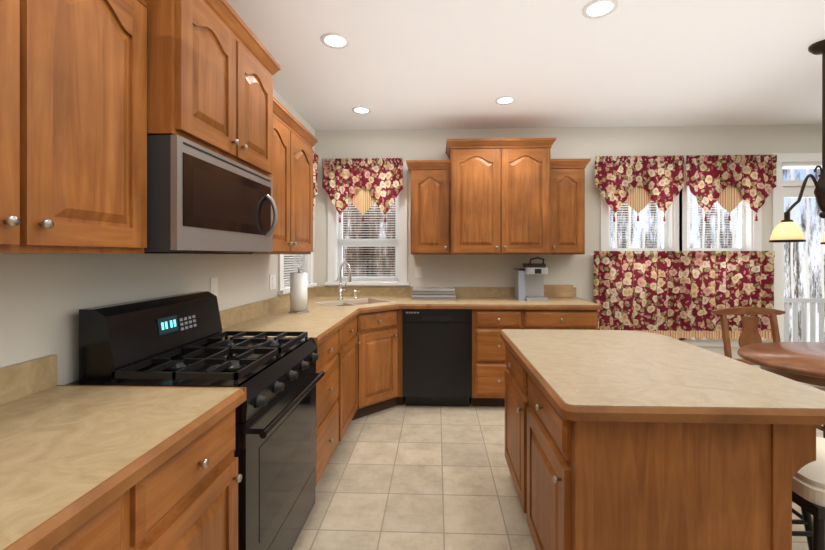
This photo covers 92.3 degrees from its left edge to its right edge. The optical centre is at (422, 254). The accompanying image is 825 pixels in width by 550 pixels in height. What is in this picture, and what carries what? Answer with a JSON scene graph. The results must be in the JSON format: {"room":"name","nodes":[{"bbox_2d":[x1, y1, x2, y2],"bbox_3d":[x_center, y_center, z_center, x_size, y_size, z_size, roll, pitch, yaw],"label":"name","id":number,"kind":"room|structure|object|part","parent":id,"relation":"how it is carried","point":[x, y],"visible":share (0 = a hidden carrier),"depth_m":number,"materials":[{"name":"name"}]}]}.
{"room":"kitchen","nodes":[
{"label":"kitchen","id":0,"kind":"room"},
{"bbox_2d":[0,88,314,384],"bbox_3d":[-1.315,0.025,0.579,0.150,2.630,7.360,0,0,2],"label":"wall","id":1,"kind":"structure","parent":0,"point":[45,298],"depth_m":1.42,"materials":[{"name":"white paint"}]},
{"bbox_2d":[0,0,151,253],"bbox_3d":[-1.061,-0.441,0.856,0.332,0.873,0.866,0,0,2],"label":"upper cabinet","id":2,"kind":"object","parent":1,"relation":"attached to","point":[94,94],"depth_m":1.02,"materials":[{"name":"brown wood"}]},
{"bbox_2d":[0,286,315,404],"bbox_3d":[-1.185,0.375,1.754,0.020,0.100,4.698,0,0,2],"label":"backsplash","id":3,"kind":"structure","parent":1,"relation":"attached to","point":[21,379],"depth_m":1.26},
{"bbox_2d":[210,277,217,296],"bbox_3d":[-1.175,0.185,2.235,0.008,0.115,0.070,0,0,2],"label":"electrical outlet","id":4,"kind":"object","parent":1,"relation":"attached to","point":[214,286],"visible":0.88,"depth_m":2.23,"materials":[{"name":"white plastic"}]},
{"bbox_2d":[152,0,279,179],"bbox_3d":[-0.987,-0.692,1.667,0.422,0.592,0.756,0,0,2],"label":"upper cabinet","id":5,"kind":"object","parent":1,"relation":"attached to","point":[212,81],"depth_m":1.50,"materials":[{"name":"brown wood"}]},
{"bbox_2d":[144,135,277,253],"bbox_3d":[-0.960,-0.199,1.666,0.471,0.385,0.748,0,0,2],"label":"microwave","id":6,"kind":"object","parent":5,"relation":"attached to","point":[201,199],"visible":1,"depth_m":1.43,"materials":[{"name":"grey metal"}]},
{"bbox_2d":[223,104,315,253],"bbox_3d":[-1.000,-0.441,2.518,0.332,0.873,0.940,0,0,2],"label":"upper cabinet","id":7,"kind":"object","parent":1,"relation":"attached to","point":[293,193],"depth_m":2.56,"materials":[{"name":"brown wood"}]},
{"bbox_2d":[269,274,275,289],"bbox_3d":[-1.146,0.205,3.034,0.008,0.115,0.115,0,0,2],"label":"electrical outlet","id":8,"kind":"object","parent":1,"relation":"attached to","point":[272,281],"visible":1,"depth_m":3.02,"materials":[{"name":"white plastic"}]},
{"bbox_2d":[277,252,316,295],"bbox_3d":[-1.180,-0.285,3.561,0.200,1.330,0.880,0,0,2],"label":"window","id":9,"kind":"structure","parent":1,"relation":"in","point":[285,290],"depth_m":3.71,"materials":[{"name":"white"}]},
{"bbox_2d":[284,254,305,285],"bbox_3d":[-1.170,-0.294,3.560,0.040,1.108,0.658,0,0,2],"label":"window blind","id":10,"kind":"object","parent":9,"relation":"attached to","point":[299,264],"visible":0.12,"depth_m":3.54,"materials":[{"name":"white plastic"}]},
{"bbox_2d":[313,151,318,219],"bbox_3d":[-1.054,-0.652,3.516,0.053,0.645,0.790,0,0,2],"label":"valance","id":11,"kind":"object","parent":9,"relation":"attached to","point":[315,171],"visible":0.12,"depth_m":3.82,"materials":[{"name":"fabric"}]},
{"bbox_2d":[226,0,824,130],"bbox_3d":[2.188,-1.340,0.450,7.160,0.100,7.360,0,0,2],"label":"ceiling","id":12,"kind":"structure","parent":0,"point":[426,64],"depth_m":2.65,"materials":[{"name":"white paint"}]},
{"bbox_2d":[321,33,349,48],"bbox_3d":[-0.523,-1.286,2.381,0.170,0.005,0.170,0,0,2],"label":"recessed light","id":13,"kind":"object","parent":12,"relation":"in","point":[336,40],"visible":1,"depth_m":2.38,"materials":[{"name":"white"}]},
{"bbox_2d":[352,107,370,113],"bbox_3d":[-0.541,-1.286,3.522,0.170,0.005,0.170,0,0,2],"label":"recessed light","id":14,"kind":"object","parent":12,"relation":"in","point":[362,110],"visible":1,"depth_m":3.53,"materials":[{"name":"white"}]},
{"bbox_2d":[495,96,515,104],"bbox_3d":[0.691,-1.286,3.297,0.170,0.005,0.170,0,0,2],"label":"recessed light","id":15,"kind":"object","parent":12,"relation":"in","point":[504,100],"visible":1,"depth_m":3.30,"materials":[{"name":"white"}]},
{"bbox_2d":[582,0,617,18],"bbox_3d":[0.926,-1.286,2.067,0.170,0.005,0.170,0,0,2],"label":"recessed light","id":16,"kind":"object","parent":12,"relation":"in","point":[595,9],"visible":1,"depth_m":2.07,"materials":[{"name":"white"}]},
{"bbox_2d":[769,40,824,243],"bbox_3d":[2.428,-0.681,2.371,0.835,1.215,0.750,0,0,2],"label":"pendant chandelier","id":17,"kind":"object","parent":12,"relation":"hanging from","point":[786,229],"visible":1,"depth_m":2.39,"materials":[{"name":"brown metal"}]},
{"bbox_2d":[292,397,822,549],"bbox_3d":[2.188,1.390,0.450,7.160,0.100,7.360,0,0,2],"label":"floor","id":18,"kind":"structure","parent":0,"point":[401,477],"depth_m":2.27,"materials":[{"name":"tile"}]},
{"bbox_2d":[28,453,167,549],"bbox_3d":[-0.930,0.902,0.374,0.630,0.875,1.062,0,0,2],"label":"base cabinet","id":19,"kind":"object","parent":18,"relation":"on","point":[134,516],"depth_m":0.82,"materials":[{"name":"brown wood"}]},
{"bbox_2d":[65,291,324,549],"bbox_3d":[-0.845,0.762,1.662,0.685,1.155,0.752,0,0,2],"label":"stove","id":20,"kind":"object","parent":18,"relation":"on","point":[175,340],"visible":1,"depth_m":1.50,"materials":[{"name":"black metal"}]},
{"bbox_2d":[164,397,243,549],"bbox_3d":[-0.906,0.902,1.022,0.630,0.875,0.519,0,0,2],"label":"base cabinet","id":21,"kind":"object","parent":18,"relation":"on","point":[204,478],"depth_m":1.08,"materials":[{"name":"brown wood"}]},
{"bbox_2d":[0,385,245,549],"bbox_3d":[-0.923,0.445,0.340,0.646,0.040,1.891,0,0,2],"label":"countertop","id":22,"kind":"structure","parent":21,"relation":"on","point":[63,447],"depth_m":0.91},
{"bbox_2d":[315,341,339,486],"bbox_3d":[-0.857,0.902,2.349,0.630,0.875,0.609,0,0,2],"label":"base cabinet","id":23,"kind":"object","parent":18,"relation":"on","point":[328,387],"depth_m":2.28,"materials":[{"name":"brown wood"}]},
{"bbox_2d":[280,301,403,415],"bbox_3d":[-0.659,0.881,3.288,0.958,0.917,0.376,0,0,2],"label":"base cabinet","id":24,"kind":"object","parent":18,"relation":"on","point":[383,364],"depth_m":3.34,"materials":[{"name":"brown wood"}]},
{"bbox_2d":[222,297,602,348],"bbox_3d":[0.183,0.445,3.029,2.660,0.040,2.048,0,0,2],"label":"countertop","id":25,"kind":"structure","parent":24,"relation":"on","point":[490,315],"depth_m":3.39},
{"bbox_2d":[288,267,309,313],"bbox_3d":[-0.922,0.258,2.956,0.150,0.335,0.148,0,0,2],"label":"paper towel","id":26,"kind":"object","parent":25,"relation":"on","point":[298,281],"depth_m":2.90,"materials":[{"name":"white paper"}]},
{"bbox_2d":[337,261,359,300],"bbox_3d":[-0.702,0.243,3.735,0.201,0.364,0.257,0,0,2],"label":"faucet","id":27,"kind":"object","parent":25,"relation":"on","point":[340,298],"depth_m":3.73,"materials":[{"name":"silver metal"}]},
{"bbox_2d":[313,297,396,329],"bbox_3d":[-0.601,0.513,3.555,0.730,0.184,0.730,0,0,2],"label":"sink","id":28,"kind":"object","parent":25,"relation":"in","point":[377,313],"depth_m":3.36,"materials":[{"name":"beige"}]},
{"bbox_2d":[340,345,363,440],"bbox_3d":[-0.816,0.902,2.900,0.673,0.875,0.637,0,0,2],"label":"base cabinet","id":29,"kind":"object","parent":18,"relation":"on","point":[351,356],"depth_m":2.91,"materials":[{"name":"brown wood"}]},
{"bbox_2d":[304,293,407,399],"bbox_3d":[-0.642,0.881,3.748,0.958,0.917,0.673,0,0,2],"label":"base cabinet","id":30,"kind":"object","parent":18,"relation":"on","point":[319,296],"depth_m":3.96,"materials":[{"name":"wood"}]},
{"bbox_2d":[402,309,471,405],"bbox_3d":[0.139,0.905,3.722,0.600,0.870,0.612,0,0,2],"label":"dishwasher","id":31,"kind":"object","parent":18,"relation":"on","point":[437,357],"visible":0.9,"depth_m":3.42,"materials":[{"name":"black metal"}]},
{"bbox_2d":[469,349,506,406],"bbox_3d":[0.694,0.902,3.720,0.507,0.875,0.630,0,0,2],"label":"base cabinet","id":32,"kind":"object","parent":18,"relation":"on","point":[489,366],"depth_m":3.41,"materials":[{"name":"brown wood"}]},
{"bbox_2d":[500,337,820,549],"bbox_3d":[0.848,0.921,1.820,0.794,0.838,1.208,0,0,2],"label":"kitchen island","id":33,"kind":"object","parent":18,"relation":"on","point":[625,440],"depth_m":1.23,"materials":[{"name":"brown wood"}]},
{"bbox_2d":[500,329,824,424],"bbox_3d":[0.922,0.482,1.817,0.938,0.043,1.268,0,0,2],"label":"island countertop","id":34,"kind":"structure","parent":33,"relation":"on","point":[621,377],"depth_m":1.42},
{"bbox_2d":[711,307,824,437],"bbox_3d":[2.464,0.868,2.787,0.530,0.945,0.491,0,0,2],"label":"dining chair","id":35,"kind":"object","parent":18,"relation":"on","point":[749,334],"visible":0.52,"depth_m":2.98,"materials":[{"name":"brown wood"}]},
{"bbox_2d":[737,342,824,386],"bbox_3d":[2.544,0.964,2.248,1.320,0.752,0.880,0,0,2],"label":"dining table","id":36,"kind":"object","parent":18,"relation":"on","point":[803,362],"visible":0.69,"depth_m":2.27,"materials":[{"name":"brown wood"}]},
{"bbox_2d":[792,508,812,549],"bbox_3d":[1.456,1.036,1.898,0.470,0.612,0.470,0,0,2],"label":"bar stool","id":37,"kind":"object","parent":18,"relation":"on","point":[805,516],"visible":0.08,"depth_m":1.68,"materials":[{"name":"black metal"}]},
{"bbox_2d":[792,437,824,549],"bbox_3d":[1.438,1.036,1.423,0.470,0.612,0.470,0,0,2],"label":"bar stool","id":38,"kind":"object","parent":18,"relation":"on","point":[808,487],"visible":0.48,"depth_m":1.29,"materials":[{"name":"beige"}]},
{"bbox_2d":[315,125,821,368],"bbox_3d":[2.320,0.025,4.053,7.160,2.630,0.150,0,0,2],"label":"wall","id":39,"kind":"structure","parent":0,"point":[591,143],"depth_m":4.01,"materials":[{"name":"white paint"}]},
{"bbox_2d":[325,162,408,286],"bbox_3d":[-0.564,-0.285,4.133,0.860,1.330,0.200,0,0,2],"label":"window","id":40,"kind":"structure","parent":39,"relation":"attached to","point":[335,254],"depth_m":4.08,"materials":[{"name":"white"}]},
{"bbox_2d":[322,158,402,221],"bbox_3d":[-0.604,-0.652,4.007,0.820,0.645,0.053,0,0,2],"label":"valance","id":41,"kind":"object","parent":40,"relation":"attached to","point":[363,185],"visible":1,"depth_m":4.00,"materials":[{"name":"fabric"}]},
{"bbox_2d":[338,195,398,279],"bbox_3d":[-0.564,-0.295,4.123,0.638,1.106,0.040,0,0,2],"label":"blinds","id":42,"kind":"object","parent":39,"relation":"attached to","point":[369,236],"visible":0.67,"depth_m":4.11,"materials":[{"name":"white plastic"}]},
{"bbox_2d":[415,266,421,277],"bbox_3d":[-0.041,0.175,4.060,0.070,0.115,0.008,0,0,2],"label":"electrical outlet","id":43,"kind":"object","parent":39,"relation":"attached to","point":[418,271],"visible":1,"depth_m":4.06,"materials":[{"name":"white plastic"}]},
{"bbox_2d":[408,160,439,254],"bbox_3d":[0.081,-0.446,3.892,0.376,0.884,0.332,0,0,2],"label":"upper cabinet","id":44,"kind":"object","parent":39,"relation":"attached to","point":[425,174],"depth_m":3.73,"materials":[{"name":"brown wood"}]},
{"bbox_2d":[316,285,575,296],"bbox_3d":[0.230,0.375,4.042,2.640,0.100,0.020,0,0,2],"label":"backsplash","id":45,"kind":"structure","parent":39,"relation":"attached to","point":[518,290],"depth_m":3.99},
{"bbox_2d":[440,138,559,254],"bbox_3d":[0.723,-0.531,3.823,1.064,1.054,0.422,0,0,2],"label":"upper cabinet","id":46,"kind":"object","parent":39,"relation":"attached to","point":[499,196],"depth_m":3.62,"materials":[{"name":"brown wood"}]},
{"bbox_2d":[560,159,587,254],"bbox_3d":[1.350,-0.446,3.845,0.340,0.884,0.332,0,0,2],"label":"upper cabinet","id":47,"kind":"object","parent":39,"relation":"attached to","point":[572,171],"depth_m":3.68,"materials":[{"name":"brown wood"}]},
{"bbox_2d":[600,160,766,346],"bbox_3d":[2.579,-0.020,4.018,1.610,1.860,0.200,0,0,2],"label":"window","id":48,"kind":"structure","parent":39,"relation":"in","point":[752,241],"depth_m":3.98,"materials":[{"name":"white"}]},
{"bbox_2d":[594,155,683,221],"bbox_3d":[2.135,-0.652,3.907,0.860,0.645,0.053,0,0,2],"label":"valance","id":49,"kind":"object","parent":48,"relation":"attached to","point":[637,184],"visible":1,"depth_m":3.90,"materials":[{"name":"fabric"}]},
{"bbox_2d":[609,201,669,248],"bbox_3d":[2.194,-0.032,4.022,0.618,1.632,0.040,0,0,2],"label":"window blind","id":50,"kind":"object","parent":48,"relation":"attached to","point":[639,228],"visible":0.19,"depth_m":4.01,"materials":[{"name":"white plastic"}]},
{"bbox_3d":[2.194,-0.020,4.032,0.840,1.860,0.200,0,0,2],"label":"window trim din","id":51,"kind":"part","parent":48,"relation":"part of","materials":[{"name":"white wood"}]},
{"bbox_2d":[590,251,774,339],"bbox_3d":[2.565,0.390,3.899,1.780,0.860,0.073,0,0,2],"label":"cafe curtain","id":52,"kind":"object","parent":48,"relation":"hanging from","point":[677,294],"visible":0.83,"depth_m":3.90,"materials":[{"name":"fabric"}]},
{"bbox_2d":[687,186,748,243],"bbox_3d":[2.963,-0.032,3.994,0.618,1.632,0.040,0,0,2],"label":"window blind","id":53,"kind":"object","parent":48,"relation":"attached to","point":[714,223],"visible":0.17,"depth_m":3.99,"materials":[{"name":"white plastic"}]},
{"bbox_2d":[685,154,776,220],"bbox_3d":[3.014,-0.652,3.875,0.860,0.645,0.053,0,0,2],"label":"valance","id":54,"kind":"object","parent":48,"relation":"attached to","point":[729,183],"visible":1,"depth_m":3.87,"materials":[{"name":"fabric"}]},
{"bbox_2d":[772,153,824,341],"bbox_3d":[4.353,0.168,3.967,1.780,2.345,0.172,0,0,2],"label":"patio door","id":55,"kind":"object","parent":39,"relation":"attached to","point":[783,189],"visible":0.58,"depth_m":3.92,"materials":[{"name":"white glass"}]},
{"label":"outside","id":56,"kind":"structure","parent":0,"visible":0},
{"bbox_2d":[284,169,824,341],"bbox_3d":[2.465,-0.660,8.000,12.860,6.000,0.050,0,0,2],"label":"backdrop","id":57,"kind":"structure","parent":56,"point":[816,262],"depth_m":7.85,"materials":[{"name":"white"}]},
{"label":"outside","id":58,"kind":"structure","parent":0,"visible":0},
{"bbox_2d":[784,298,824,341],"bbox_3d":[3.975,1.075,4.718,3.600,1.010,1.300,0,0,2],"label":"railing","id":59,"kind":"object","parent":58,"point":[803,301],"depth_m":5.17,"materials":[{"name":"white wood"}]}
]}

